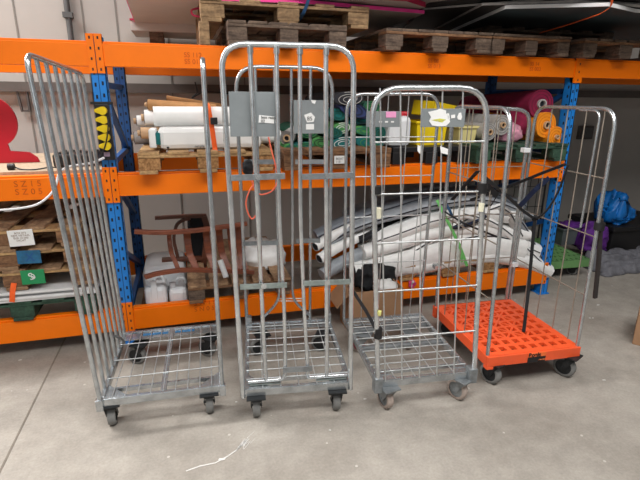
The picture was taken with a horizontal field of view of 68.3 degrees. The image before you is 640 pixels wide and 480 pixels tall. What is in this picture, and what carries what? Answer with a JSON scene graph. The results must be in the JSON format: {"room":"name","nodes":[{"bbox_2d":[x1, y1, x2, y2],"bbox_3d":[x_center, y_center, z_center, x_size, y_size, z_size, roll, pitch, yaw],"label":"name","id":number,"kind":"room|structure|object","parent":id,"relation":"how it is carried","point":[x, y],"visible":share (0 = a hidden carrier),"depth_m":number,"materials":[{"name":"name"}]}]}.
{"room":"warehouse","nodes":[
{"label":"warehouse","id":0,"kind":"room"},
{"bbox_2d":[0,231,639,479],"bbox_3d":[0.865,1.403,1.706,16.520,0.120,8.968,-4,17,-15],"label":"floor","id":1,"kind":"structure","parent":0,"point":[536,422],"depth_m":2.76,"materials":[{"name":"concrete"}]},
{"bbox_2d":[24,53,225,424],"bbox_3d":[-0.993,-0.005,2.742,0.767,1.951,0.830,-3,17,-13],"label":"roll cage","id":2,"kind":"object","parent":1,"relation":"on","point":[108,401],"visible":1,"depth_m":2.62,"materials":[{"name":"metal"}]},
{"bbox_2d":[95,397,103,411],"bbox_3d":[-1.187,0.888,2.543,0.037,0.068,0.032,-3,17,-13],"label":"socket","id":3,"kind":"object","parent":2,"relation":"attached to","point":[99,402],"depth_m":2.53,"materials":[{"name":"metal"}]},
{"bbox_2d":[219,41,356,416],"bbox_3d":[-0.187,-0.059,2.833,0.680,2.014,0.903,-2,17,-8],"label":"roll cage","id":4,"kind":"object","parent":1,"relation":"on","point":[254,114],"visible":1,"depth_m":2.54,"materials":[{"name":"metal"}]},
{"bbox_2d":[0,33,639,343],"bbox_3d":[0.030,-0.525,4.172,10.692,2.138,1.362,-4,17,-15],"label":"rack","id":5,"kind":"object","parent":1,"relation":"on","point":[99,58],"depth_m":3.55,"materials":[{"name":"metal"}]},
{"bbox_2d":[0,157,104,210],"bbox_3d":[-1.969,-0.346,2.989,1.147,0.334,0.210,-1,17,-4],"label":"cable","id":6,"kind":"object","parent":5,"relation":"hanging from","point":[102,158],"visible":0.58,"depth_m":3.04,"materials":[{"name":"white plastic"}]},
{"bbox_2d":[0,262,112,321],"bbox_3d":[-2.180,0.340,3.710,0.944,0.144,1.073,-4,17,-15],"label":"wooden pallet","id":7,"kind":"object","parent":5,"relation":"on","point":[25,310],"visible":0.24,"depth_m":3.25,"materials":[{"name":"green paint"}]},
{"bbox_2d":[0,255,110,303],"bbox_3d":[-2.248,0.257,3.595,1.168,0.077,0.986,-4,17,-15],"label":"pile","id":8,"kind":"object","parent":7,"relation":"on","point":[58,284],"visible":0.22,"depth_m":3.24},
{"bbox_2d":[0,228,109,290],"bbox_3d":[-2.175,0.124,3.632,0.991,0.144,1.076,-4,17,-15],"label":"wooden pallet","id":9,"kind":"object","parent":8,"relation":"on","point":[27,275],"visible":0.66,"depth_m":3.20,"materials":[{"name":"brown wood"}]},
{"bbox_2d":[0,210,108,270],"bbox_3d":[-2.213,-0.010,3.579,0.991,0.144,1.077,-4,17,-16],"label":"wooden pallet","id":10,"kind":"object","parent":9,"relation":"on","point":[14,258],"visible":0.4,"depth_m":3.16,"materials":[{"name":"brown wood"}]},
{"bbox_2d":[0,197,105,249],"bbox_3d":[-2.225,-0.148,3.535,0.991,0.144,1.075,-4,17,-15],"label":"wooden pallet","id":11,"kind":"object","parent":10,"relation":"on","point":[17,227],"visible":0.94,"depth_m":3.25,"materials":[{"name":"brown wood"}]},
{"bbox_2d":[0,152,117,174],"bbox_3d":[-3.264,-0.505,3.266,3.422,0.021,1.114,-4,17,-15],"label":"shelf board","id":12,"kind":"object","parent":5,"relation":"on","point":[23,165],"visible":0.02,"depth_m":3.22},
{"bbox_2d":[0,99,39,162],"bbox_3d":[-2.314,-0.788,3.384,0.480,0.466,0.021,-4,17,-15],"label":"cutout","id":13,"kind":"object","parent":12,"relation":"on","point":[8,119],"visible":1,"depth_m":3.41},
{"bbox_2d":[52,149,100,166],"bbox_3d":[-1.734,-0.590,3.385,0.284,0.098,0.236,-4,17,-15],"label":"charger","id":14,"kind":"object","parent":12,"relation":"on","point":[74,151],"visible":0.41,"depth_m":3.28,"materials":[{"name":"black plastic"}]},
{"bbox_2d":[142,288,169,303],"bbox_3d":[-1.325,0.397,4.020,0.317,0.024,0.950,-4,17,-15],"label":"plank","id":15,"kind":"object","parent":5,"relation":"on","point":[143,298],"visible":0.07,"depth_m":3.74,"materials":[{"name":"brown wood"}]},
{"bbox_2d":[144,275,167,303],"bbox_3d":[-1.265,0.377,3.645,0.161,0.230,0.245,-4,17,-15],"label":"jerrycan","id":16,"kind":"object","parent":15,"relation":"on","point":[156,288],"visible":0.77,"depth_m":3.55,"materials":[{"name":"white plastic"}]},
{"bbox_2d":[143,250,186,290],"bbox_3d":[-1.308,0.284,3.999,0.338,0.249,0.580,-4,17,-15],"label":"drum","id":17,"kind":"object","parent":15,"relation":"on","point":[153,262],"visible":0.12,"depth_m":3.85,"materials":[{"name":"plastic"}]},
{"bbox_2d":[169,276,187,300],"bbox_3d":[-1.113,0.379,3.708,0.139,0.192,0.236,-4,17,-15],"label":"jerrycan","id":18,"kind":"object","parent":15,"relation":"on","point":[178,289],"visible":0.97,"depth_m":3.61,"materials":[{"name":"white plastic"}]},
{"bbox_2d":[196,21,209,44],"bbox_3d":[-0.834,-1.435,3.354,0.065,0.144,0.590,-4,17,-15],"label":"wooden block","id":19,"kind":"object","parent":5,"relation":"on","point":[202,33],"visible":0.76,"depth_m":3.09,"materials":[{"name":"beige wood"}]},
{"bbox_2d":[137,143,272,174],"bbox_3d":[-0.917,-0.693,3.743,0.897,0.144,1.188,-4,17,-15],"label":"wooden pallet","id":20,"kind":"object","parent":5,"relation":"on","point":[150,160],"visible":0.57,"depth_m":3.20,"materials":[{"name":"brown wood"}]},
{"bbox_2d":[137,127,159,138],"bbox_3d":[-1.111,-0.793,3.487,0.446,0.083,0.083,-5,18,-17],"label":"paper roll","id":21,"kind":"object","parent":20,"relation":"on","point":[143,132],"visible":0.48,"depth_m":3.41,"materials":[{"name":"beige cardboard"}]},
{"bbox_2d":[141,110,153,124],"bbox_3d":[-0.951,-0.911,3.498,0.705,0.106,0.106,-5,17,-16],"label":"paper roll","id":22,"kind":"object","parent":21,"relation":"on","point":[147,117],"visible":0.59,"depth_m":3.38,"materials":[{"name":"paper"}]},
{"bbox_2d":[144,99,215,109],"bbox_3d":[-1.005,-0.962,3.411,0.500,0.105,0.076,-2,17,-10],"label":"roll","id":23,"kind":"object","parent":22,"relation":"on","point":[150,103],"visible":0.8,"depth_m":3.36,"materials":[{"name":"paper"}]},
{"bbox_2d":[208,103,217,150],"bbox_3d":[-0.787,-0.788,3.337,0.058,0.361,0.306,-7,18,-23],"label":"strap","id":24,"kind":"object","parent":23,"relation":"on","point":[212,129],"visible":0.66,"depth_m":3.26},
{"bbox_2d":[166,95,220,106],"bbox_3d":[-0.942,-1.014,3.553,0.420,0.143,0.085,-4,17,-15],"label":"roll","id":25,"kind":"object","parent":22,"relation":"on","point":[168,98],"visible":0.3,"depth_m":3.50,"materials":[{"name":"paper"}]},
{"bbox_2d":[148,125,260,149],"bbox_3d":[-0.814,-0.738,3.376,0.764,0.151,0.243,-4,17,-15],"label":"paper package","id":26,"kind":"object","parent":20,"relation":"on","point":[166,137],"visible":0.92,"depth_m":3.24,"materials":[{"name":"white paper"}]},
{"bbox_2d":[153,107,229,125],"bbox_3d":[-0.795,-0.878,3.343,0.727,0.129,0.129,-5,18,-19],"label":"paper roll","id":27,"kind":"object","parent":26,"relation":"on","point":[163,116],"visible":0.58,"depth_m":3.24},
{"bbox_2d":[187,236,290,303],"bbox_3d":[-0.761,0.222,4.143,0.779,0.144,1.191,-4,17,-15],"label":"wooden pallet","id":28,"kind":"object","parent":5,"relation":"on","point":[197,282],"visible":0.41,"depth_m":3.66,"materials":[{"name":"brown wood"}]},
{"bbox_2d":[155,213,209,267],"bbox_3d":[-1.144,0.008,3.981,0.427,0.480,0.171,-4,17,-15],"label":"chair","id":29,"kind":"object","parent":28,"relation":"on","point":[193,220],"visible":0.81,"depth_m":3.95,"materials":[{"name":"brown wood"}]},
{"bbox_2d":[134,221,253,279],"bbox_3d":[-0.921,0.082,3.528,0.838,0.423,0.145,-4,17,-15],"label":"chair","id":30,"kind":"object","parent":28,"relation":"on","point":[194,267],"visible":0.79,"depth_m":3.54,"materials":[{"name":"wood"}]},
{"bbox_2d":[245,237,285,268],"bbox_3d":[-0.500,0.104,4.113,0.376,0.205,0.496,-4,17,-15],"label":"plastic sack","id":31,"kind":"object","parent":28,"relation":"on","point":[269,252],"visible":0.48,"depth_m":3.92,"materials":[{"name":"white plastic"}]},
{"bbox_2d":[215,19,346,49],"bbox_3d":[-0.361,-1.522,3.657,0.802,0.144,1.184,-4,17,-15],"label":"wooden pallet","id":32,"kind":"object","parent":5,"relation":"on","point":[233,31],"visible":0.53,"depth_m":3.16,"materials":[{"name":"brown wood"}]},
{"bbox_2d":[195,0,368,38],"bbox_3d":[-0.346,-1.669,3.646,1.161,0.144,1.012,-4,17,-15],"label":"wooden pallet","id":33,"kind":"object","parent":32,"relation":"on","point":[356,18],"visible":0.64,"depth_m":3.28,"materials":[{"name":"beige wood"}]},
{"bbox_2d":[126,0,424,36],"bbox_3d":[-0.399,-1.849,3.949,2.275,0.026,1.632,-4,17,-15],"label":"board","id":34,"kind":"object","parent":33,"relation":"on","point":[142,11],"visible":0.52,"depth_m":3.57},
{"bbox_2d":[129,18,222,43],"bbox_3d":[-0.846,-1.896,4.585,1.804,0.316,0.536,-4,17,-15],"label":"board","id":35,"kind":"object","parent":34,"relation":"attached to","point":[157,32],"visible":0.37,"depth_m":4.20,"materials":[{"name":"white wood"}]},
{"bbox_2d":[314,0,425,9],"bbox_3d":[-0.313,-1.860,3.848,1.918,0.035,1.622,-4,17,-15],"label":"board","id":36,"kind":"object","parent":34,"relation":"on","point":[407,4],"visible":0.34,"depth_m":3.38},
{"bbox_2d":[262,143,390,170],"bbox_3d":[-0.018,-0.751,3.962,0.814,0.144,1.192,-4,17,-15],"label":"wooden pallet","id":37,"kind":"object","parent":5,"relation":"on","point":[317,152],"visible":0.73,"depth_m":3.44,"materials":[{"name":"brown wood"}]},
{"bbox_2d":[280,141,297,147],"bbox_3d":[-0.325,-0.796,3.862,0.105,0.056,0.832,-4,17,-15],"label":"roll","id":38,"kind":"object","parent":37,"relation":"on","point":[286,145],"visible":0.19,"depth_m":3.49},
{"bbox_2d":[280,126,297,143],"bbox_3d":[-0.212,-0.868,3.814,0.107,0.140,0.689,2,17,6],"label":"roll","id":39,"kind":"object","parent":38,"relation":"on","point":[285,136],"visible":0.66,"depth_m":3.51,"materials":[{"name":"grey fabric"}]},
{"bbox_2d":[302,135,329,147],"bbox_3d":[-0.096,-0.850,3.943,0.171,0.086,0.832,-4,17,-15],"label":"roll","id":40,"kind":"object","parent":37,"relation":"on","point":[318,141],"visible":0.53,"depth_m":3.56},
{"bbox_2d":[317,134,349,147],"bbox_3d":[0.064,-0.853,3.958,0.204,0.089,0.832,-4,17,-15],"label":"roll","id":41,"kind":"object","parent":37,"relation":"on","point":[340,141],"visible":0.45,"depth_m":3.58,"materials":[{"name":"green fabric"}]},
{"bbox_2d":[319,126,342,137],"bbox_3d":[-0.013,-0.919,3.916,0.155,0.078,0.832,-4,17,-15],"label":"roll","id":42,"kind":"object","parent":41,"relation":"on","point":[337,132],"visible":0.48,"depth_m":3.54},
{"bbox_2d":[328,120,349,132],"bbox_3d":[0.055,-0.959,3.939,0.141,0.086,0.832,-4,17,-15],"label":"roll","id":43,"kind":"object","parent":42,"relation":"on","point":[340,125],"visible":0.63,"depth_m":3.56,"materials":[{"name":"green fabric"}]},
{"bbox_2d":[328,108,344,120],"bbox_3d":[0.024,-1.051,3.902,0.140,0.089,0.832,-4,17,-15],"label":"roll","id":44,"kind":"object","parent":43,"relation":"on","point":[339,115],"visible":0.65,"depth_m":3.53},
{"bbox_2d":[342,132,382,146],"bbox_3d":[0.276,-0.869,4.032,0.229,0.096,0.832,-4,17,-15],"label":"roll","id":45,"kind":"object","parent":37,"relation":"on","point":[359,141],"visible":0.37,"depth_m":3.64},
{"bbox_2d":[348,124,369,135],"bbox_3d":[0.243,-0.956,4.011,0.244,0.075,0.832,-4,17,-15],"label":"roll","id":46,"kind":"object","parent":45,"relation":"on","point":[360,129],"visible":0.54,"depth_m":3.62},
{"bbox_2d":[328,117,365,124],"bbox_3d":[0.225,-1.033,3.982,0.240,0.072,0.832,-4,17,-15],"label":"roll","id":47,"kind":"object","parent":46,"relation":"on","point":[358,121],"visible":0.2,"depth_m":3.60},
{"bbox_2d":[328,104,366,118],"bbox_3d":[0.142,-1.085,3.892,0.239,0.134,0.832,-4,17,-15],"label":"roll","id":48,"kind":"object","parent":47,"relation":"on","point":[360,110],"visible":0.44,"depth_m":3.53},
{"bbox_2d":[305,91,363,105],"bbox_3d":[0.094,-1.161,3.868,0.231,0.100,0.891,-4,17,-15],"label":"roll","id":49,"kind":"object","parent":48,"relation":"on","point":[340,98],"visible":0.62,"depth_m":3.48,"materials":[{"name":"grey fabric"}]},
{"bbox_2d":[346,28,492,54],"bbox_3d":[0.714,-1.600,3.946,0.850,0.144,1.189,-4,17,-15],"label":"wooden pallet","id":50,"kind":"object","parent":5,"relation":"on","point":[387,39],"visible":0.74,"depth_m":3.48,"materials":[{"name":"brown wood"}]},
{"bbox_2d":[383,143,468,164],"bbox_3d":[0.747,-0.822,4.236,0.675,0.133,1.062,-4,17,-15],"label":"pallet","id":51,"kind":"object","parent":5,"relation":"on","point":[410,148],"visible":0.41,"depth_m":3.75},
{"bbox_2d":[382,111,410,145],"bbox_3d":[0.600,-0.886,3.751,0.198,0.267,0.189,-4,17,-15],"label":"canister","id":52,"kind":"object","parent":51,"relation":"on","point":[392,131],"visible":0.41,"depth_m":3.67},
{"bbox_2d":[408,119,446,144],"bbox_3d":[0.862,-0.918,3.997,0.298,0.191,0.378,-4,17,-15],"label":"plastic crate","id":53,"kind":"object","parent":51,"relation":"on","point":[415,129],"visible":0.28,"depth_m":3.85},
{"bbox_2d":[411,100,455,115],"bbox_3d":[0.986,-1.092,3.981,0.367,0.173,0.241,-11,20,-34],"label":"plastic crate","id":54,"kind":"object","parent":53,"relation":"on","point":[416,108],"visible":0.32,"depth_m":3.89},
{"bbox_2d":[357,242,494,280],"bbox_3d":[0.986,0.104,4.582,0.944,0.144,1.073,-4,17,-15],"label":"wooden pallet","id":55,"kind":"object","parent":5,"relation":"on","point":[488,266],"visible":0.13,"depth_m":4.11,"materials":[{"name":"brown wood"}]},
{"bbox_2d":[365,241,475,275],"bbox_3d":[1.173,0.038,4.652,1.492,0.524,0.766,-4,17,-15],"label":"heap","id":56,"kind":"object","parent":55,"relation":"on","point":[462,269],"visible":0.03,"depth_m":4.42,"materials":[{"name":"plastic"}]},
{"bbox_2d":[342,183,508,214],"bbox_3d":[1.023,-0.379,4.413,1.679,0.278,0.202,-4,17,-15],"label":"banner","id":57,"kind":"object","parent":56,"relation":"on","point":[435,186],"visible":0.16,"depth_m":4.30,"materials":[{"name":"grey plastic"}]},
{"bbox_2d":[354,238,527,277],"bbox_3d":[1.059,0.157,4.141,1.657,0.365,0.203,-4,17,-15],"label":"banner","id":58,"kind":"object","parent":55,"relation":"on","point":[433,248],"visible":0.36,"depth_m":4.03,"materials":[{"name":"white plastic"}]},
{"bbox_2d":[317,247,363,279],"bbox_3d":[0.396,0.140,4.001,0.900,0.287,0.137,-8,19,-26],"label":"banner","id":59,"kind":"object","parent":58,"relation":"on","point":[337,263],"visible":0.38,"depth_m":3.86,"materials":[{"name":"grey plastic"}]},
{"bbox_2d":[316,225,377,262],"bbox_3d":[0.380,-0.003,3.956,0.945,0.258,0.110,-9,19,-29],"label":"banner","id":60,"kind":"object","parent":59,"relation":"on","point":[337,247],"visible":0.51,"depth_m":3.81,"materials":[{"name":"white plastic"}]},
{"bbox_2d":[312,218,402,250],"bbox_3d":[0.325,-0.082,3.955,0.920,0.207,0.096,-11,20,-33],"label":"banner","id":61,"kind":"object","parent":60,"relation":"on","point":[336,233],"visible":0.35,"depth_m":3.78,"materials":[{"name":"fabric"}]},
{"bbox_2d":[358,218,405,243],"bbox_3d":[0.593,-0.094,4.031,0.643,0.182,0.096,-8,19,-25],"label":"banner","id":62,"kind":"object","parent":60,"relation":"on","point":[368,235],"visible":0.41,"depth_m":3.92,"materials":[{"name":"black fabric"}]},
{"bbox_2d":[410,203,499,250],"bbox_3d":[1.112,-0.063,4.087,1.018,0.481,0.080,-5,18,-17],"label":"banner","id":63,"kind":"object","parent":58,"relation":"on","point":[496,206],"visible":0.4,"depth_m":4.06,"materials":[{"name":"fabric"}]},
{"bbox_2d":[444,234,541,256],"bbox_3d":[1.545,0.045,4.314,1.042,0.388,0.228,-4,17,-15],"label":"banner","id":64,"kind":"object","parent":58,"relation":"on","point":[537,248],"visible":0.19,"depth_m":4.21,"materials":[{"name":"white plastic"}]},
{"bbox_2d":[358,222,531,259],"bbox_3d":[1.125,-0.028,4.144,1.637,0.261,0.192,-4,17,-16],"label":"banner","id":65,"kind":"object","parent":64,"relation":"on","point":[434,232],"visible":0.45,"depth_m":3.98,"materials":[{"name":"white plastic"}]},
{"bbox_2d":[368,205,522,245],"bbox_3d":[1.107,-0.135,4.123,1.431,0.302,0.237,-4,17,-15],"label":"banner","id":66,"kind":"object","parent":65,"relation":"on","point":[391,232],"visible":0.51,"depth_m":3.97,"materials":[{"name":"fabric"}]},
{"bbox_2d":[321,195,532,249],"bbox_3d":[0.962,-0.177,4.096,2.033,0.397,0.173,-4,17,-15],"label":"banner","id":67,"kind":"object","parent":66,"relation":"on","point":[410,209],"visible":0.51,"depth_m":3.97,"materials":[{"name":"fabric"}]},
{"bbox_2d":[313,186,526,237],"bbox_3d":[0.926,-0.256,4.191,2.032,0.419,0.176,-4,17,-15],"label":"banner","id":68,"kind":"object","parent":67,"relation":"on","point":[393,203],"visible":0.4,"depth_m":4.04,"materials":[{"name":"grey plastic"}]},
{"bbox_2d":[436,200,467,265],"bbox_3d":[1.121,-0.045,3.981,0.323,0.584,0.073,2,17,5],"label":"strap","id":69,"kind":"object","parent":67,"relation":"hanging from","point":[463,257],"visible":0.66,"depth_m":3.97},
{"bbox_2d":[461,210,543,262],"bbox_3d":[1.679,0.019,4.251,0.983,0.642,0.077,-4,17,-15],"label":"banner","id":70,"kind":"object","parent":58,"relation":"on","point":[493,223],"visible":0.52,"depth_m":4.14,"materials":[{"name":"fabric"}]},
{"bbox_2d":[398,255,554,277],"bbox_3d":[1.413,0.246,4.247,1.616,0.338,0.149,-4,17,-15],"label":"banner","id":71,"kind":"object","parent":55,"relation":"on","point":[537,264],"visible":0.48,"depth_m":4.19,"materials":[{"name":"white plastic"}]},
{"bbox_2d":[443,139,568,163],"bbox_3d":[1.511,-0.874,4.413,0.873,0.144,1.190,-4,17,-15],"label":"wooden pallet","id":72,"kind":"object","parent":5,"relation":"on","point":[554,148],"visible":0.31,"depth_m":3.93,"materials":[{"name":"green paint"}]},
{"bbox_2d":[444,125,479,143],"bbox_3d":[1.184,-0.922,4.090,0.198,0.149,0.378,-4,17,-15],"label":"plastic crate","id":73,"kind":"object","parent":72,"relation":"on","point":[456,133],"visible":0.46,"depth_m":3.94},
{"bbox_2d":[464,122,494,139],"bbox_3d":[1.298,-0.978,4.191,0.137,0.145,0.698,-5,18,-17],"label":"roll","id":74,"kind":"object","parent":72,"relation":"on","point":[491,126],"visible":0.36,"depth_m":3.91,"materials":[{"name":"grey fabric"}]},
{"bbox_2d":[465,113,507,134],"bbox_3d":[1.401,-1.061,4.272,0.165,0.168,0.792,-5,18,-18],"label":"roll","id":75,"kind":"object","parent":72,"relation":"on","point":[477,118],"visible":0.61,"depth_m":3.95,"materials":[{"name":"grey fabric"}]},
{"bbox_2d":[492,123,523,142],"bbox_3d":[1.634,-0.937,4.114,0.272,0.191,0.253,-4,17,-15],"label":"roll","id":76,"kind":"object","parent":72,"relation":"on","point":[518,134],"visible":0.4,"depth_m":4.03,"materials":[{"name":"fabric"}]},
{"bbox_2d":[504,111,526,134],"bbox_3d":[1.731,-1.038,4.187,0.214,0.241,0.300,-4,17,-15],"label":"cloth","id":77,"kind":"object","parent":72,"relation":"on","point":[521,120],"visible":0.19,"depth_m":4.06,"materials":[{"name":"fabric"}]},
{"bbox_2d":[521,126,561,142],"bbox_3d":[1.916,-0.973,4.368,0.177,0.190,0.713,-6,18,-20],"label":"roll","id":78,"kind":"object","parent":72,"relation":"on","point":[555,132],"visible":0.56,"depth_m":4.06,"materials":[{"name":"orange fabric"}]},
{"bbox_2d":[482,112,555,137],"bbox_3d":[1.815,-1.087,4.380,0.212,0.215,0.804,-5,18,-18],"label":"roll","id":79,"kind":"object","parent":78,"relation":"on","point":[543,119],"visible":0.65,"depth_m":4.03,"materials":[{"name":"orange fabric"}]},
{"bbox_2d":[459,89,552,116],"bbox_3d":[1.763,-1.313,4.611,0.236,0.285,1.296,-3,17,-11],"label":"roll","id":80,"kind":"object","parent":79,"relation":"on","point":[531,101],"visible":0.71,"depth_m":4.17,"materials":[{"name":"fabric"}]},
{"bbox_2d":[454,33,571,57],"bbox_3d":[1.469,-1.655,4.151,0.696,0.144,1.190,-4,17,-15],"label":"wooden pallet","id":81,"kind":"object","parent":5,"relation":"on","point":[521,45],"visible":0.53,"depth_m":3.66,"materials":[{"name":"brown wood"}]},
{"bbox_2d":[500,38,639,60],"bbox_3d":[2.346,-1.720,4.390,0.850,0.144,1.188,-4,17,-15],"label":"wooden pallet","id":82,"kind":"object","parent":5,"relation":"on","point":[588,48],"visible":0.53,"depth_m":3.85,"materials":[{"name":"brown wood"}]},
{"bbox_2d":[463,25,613,49],"bbox_3d":[1.997,-1.974,4.723,1.357,0.144,0.951,-4,17,-15],"label":"wooden pallet","id":83,"kind":"object","parent":82,"relation":"on","point":[491,28],"visible":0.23,"depth_m":4.30,"materials":[{"name":"brown wood"}]},
{"bbox_2d":[449,2,639,40],"bbox_3d":[3.253,-1.971,4.457,4.353,0.026,1.779,-4,17,-15],"label":"board","id":84,"kind":"object","parent":83,"relation":"on","point":[624,21],"visible":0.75,"depth_m":3.73,"materials":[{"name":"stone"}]},
{"bbox_2d":[433,0,639,30],"bbox_3d":[3.183,-2.002,4.461,4.482,0.019,1.716,-4,17,-15],"label":"board","id":85,"kind":"object","parent":84,"relation":"on","point":[481,9],"visible":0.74,"depth_m":3.50,"materials":[{"name":"grey fabric"}]},
{"bbox_2d":[403,0,639,29],"bbox_3d":[3.052,-2.027,4.464,4.729,0.016,1.979,-4,17,-15],"label":"board","id":86,"kind":"object","parent":85,"relation":"on","point":[433,17],"visible":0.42,"depth_m":3.90,"materials":[{"name":"grey fabric"}]},
{"bbox_2d":[390,0,639,28],"bbox_3d":[3.036,-2.055,4.451,4.762,0.035,2.215,-4,17,-15],"label":"board","id":87,"kind":"object","parent":86,"relation":"on","point":[446,2],"visible":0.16,"depth_m":3.53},
{"bbox_2d":[330,279,403,327],"bbox_3d":[0.362,0.523,3.808,0.549,0.347,0.248,-4,17,-15],"label":"cardboard box","id":88,"kind":"object","parent":1,"relation":"on","point":[336,297],"visible":0.38,"depth_m":3.71,"materials":[{"name":"cardboard"}]},
{"bbox_2d":[354,263,394,290],"bbox_3d":[0.447,0.303,3.889,0.376,0.229,0.162,-4,17,-15],"label":"bag","id":89,"kind":"object","parent":88,"relation":"on","point":[368,268],"visible":0.59,"depth_m":3.82,"materials":[{"name":"fabric"}]},
{"bbox_2d":[378,278,395,289],"bbox_3d":[0.532,0.373,3.808,0.201,0.117,0.182,-4,17,-15],"label":"paper","id":90,"kind":"object","parent":88,"relation":"in","point":[389,283],"visible":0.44,"depth_m":3.76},
{"bbox_2d":[342,85,489,408],"bbox_3d":[0.522,0.009,2.934,0.736,1.836,0.907,-3,17,-10],"label":"roll cage","id":91,"kind":"object","parent":1,"relation":"on","point":[385,385],"visible":0.98,"depth_m":2.74,"materials":[{"name":"metal"}]},
{"bbox_2d":[348,285,377,334],"bbox_3d":[0.275,0.432,3.015,0.036,0.102,0.830,-2,17,-8],"label":"strap","id":92,"kind":"object","parent":91,"relation":"attached to","point":[355,293],"visible":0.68,"depth_m":2.95,"materials":[{"name":"black fabric"}]},
{"bbox_2d":[372,374,383,393],"bbox_3d":[0.336,0.835,2.743,0.053,0.098,0.059,-3,17,-10],"label":"socket","id":93,"kind":"object","parent":91,"relation":"attached to","point":[377,381],"depth_m":2.72,"materials":[{"name":"metal"}]},
{"bbox_2d":[466,365,477,383],"bbox_3d":[0.913,0.809,2.848,0.053,0.098,0.059,-3,17,-10],"label":"socket","id":94,"kind":"object","parent":91,"relation":"attached to","point":[471,370],"depth_m":2.82,"materials":[{"name":"metal"}]},
{"bbox_2d":[432,105,616,383],"bbox_3d":[1.310,-0.003,3.174,0.750,1.735,0.890,-3,17,-12],"label":"roll cage","id":95,"kind":"object","parent":1,"relation":"on","point":[502,342],"visible":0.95,"depth_m":3.17,"materials":[{"name":"orange plastic"}]},
{"bbox_2d":[486,177,533,218],"bbox_3d":[1.146,-0.249,2.877,0.054,0.412,0.927,15,22,40],"label":"strap","id":96,"kind":"object","parent":95,"relation":"attached to","point":[488,180],"visible":0.92,"depth_m":2.95,"materials":[{"name":"black fabric"}]},
{"bbox_2d":[470,163,565,200],"bbox_3d":[1.365,-0.401,3.285,0.592,0.322,0.070,9,19,27],"label":"strap","id":97,"kind":"object","parent":95,"relation":"attached to","point":[563,164],"visible":0.8,"depth_m":3.23,"materials":[{"name":"black fabric"}]},
{"bbox_2d":[522,220,535,331],"bbox_3d":[1.453,0.245,3.255,0.040,0.763,0.248,6,18,16],"label":"strap","id":98,"kind":"object","parent":95,"relation":"attached to","point":[534,221],"visible":1,"depth_m":3.30,"materials":[{"name":"black fabric"}]},
{"bbox_2d":[519,176,549,206],"bbox_3d":[1.547,-0.338,3.415,0.214,0.251,0.045,2,17,6],"label":"strap","id":99,"kind":"object","parent":95,"relation":"attached to","point":[535,189],"visible":0.8,"depth_m":3.40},
{"bbox_2d":[537,165,568,217],"bbox_3d":[1.560,-0.317,3.172,0.156,0.389,0.042,12,20,33],"label":"strap","id":100,"kind":"object","parent":95,"relation":"attached to","point":[567,166],"visible":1,"depth_m":3.16,"materials":[{"name":"black fabric"}]},
{"bbox_2d":[593,218,603,298],"bbox_3d":[1.758,0.124,2.984,0.093,0.536,0.016,-3,17,-12],"label":"strap","id":101,"kind":"object","parent":95,"relation":"hanging from","point":[600,235],"visible":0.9,"depth_m":2.99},
{"bbox_2d":[499,152,589,274],"bbox_3d":[2.377,-0.468,4.995,0.686,1.592,0.802,-3,17,-12],"label":"trolley","id":102,"kind":"object","parent":1,"relation":"on","point":[571,259],"visible":0.2,"depth_m":4.97,"materials":[{"name":"green plastic"}]},
{"bbox_2d":[541,221,579,244],"bbox_3d":[2.759,-0.085,5.461,0.233,0.192,0.378,-4,17,-15],"label":"plastic bin","id":103,"kind":"object","parent":102,"relation":"on","point":[561,233],"visible":0.36,"depth_m":5.31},
{"bbox_2d":[557,220,582,228],"bbox_3d":[2.882,-0.175,5.403,0.247,0.079,0.242,-4,17,-15],"label":"cloth bundle","id":104,"kind":"object","parent":103,"relation":"on","point":[573,224],"visible":0.65,"depth_m":5.36,"materials":[{"name":"purple fabric"}]},
{"bbox_2d":[568,210,639,251],"bbox_3d":[3.750,-0.088,5.861,1.062,0.387,0.696,-4,17,-15],"label":"crate","id":105,"kind":"object","parent":1,"relation":"on","point":[624,236],"visible":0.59,"depth_m":5.49,"materials":[{"name":"black plastic"}]},
{"bbox_2d":[592,187,635,224],"bbox_3d":[3.460,-0.410,5.530,0.485,0.410,0.411,-4,17,-15],"label":"bag","id":106,"kind":"object","parent":105,"relation":"on","point":[617,208],"visible":0.86,"depth_m":5.41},
{"bbox_2d":[584,245,639,276],"bbox_3d":[3.348,0.207,5.200,0.910,0.191,0.444,-4,17,-15],"label":"blanket","id":107,"kind":"object","parent":1,"relation":"on","point":[616,261],"visible":0.78,"depth_m":5.10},
{"bbox_2d":[575,222,610,252],"bbox_3d":[3.108,-0.030,5.390,0.357,0.345,0.327,-4,17,-15],"label":"cloth bag","id":108,"kind":"object","parent":107,"relation":"on","point":[588,241],"visible":0.52,"depth_m":5.30,"materials":[{"name":"purple fabric"}]},
{"bbox_2d":[632,307,639,345],"bbox_3d":[2.664,0.672,3.551,0.472,0.248,0.354,12,20,34],"label":"cardboard box","id":109,"kind":"object","parent":1,"relation":"on","point":[636,338],"visible":1,"depth_m":3.55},
{"bbox_2d":[0,0,639,254],"bbox_3d":[-0.310,-2.719,4.922,16.520,5.900,0.146,-4,17,-15],"label":"wall","id":110,"kind":"structure","parent":0,"point":[29,19],"depth_m":5.30,"materials":[{"name":"paint"}]},
{"bbox_2d":[62,0,73,39],"bbox_3d":[-2.338,-3.471,3.985,0.083,3.717,0.071,-4,17,-15],"label":"conduit","id":111,"kind":"object","parent":110,"relation":"attached to","point":[67,14],"visible":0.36,"depth_m":4.39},
{"bbox_2d":[0,81,639,97],"bbox_3d":[-0.293,-1.636,5.150,16.520,0.088,0.059,-4,17,-15],"label":"trim","id":112,"kind":"structure","parent":110,"relation":"attached to","point":[4,85],"depth_m":4.97,"materials":[{"name":"metal"}]},
{"bbox_2d":[576,126,593,138],"bbox_3d":[3.566,-1.444,6.340,0.217,0.173,0.062,-4,17,-15],"label":"switch box","id":113,"kind":"object","parent":110,"relation":"attached to","point":[588,133],"visible":0.98,"depth_m":6.31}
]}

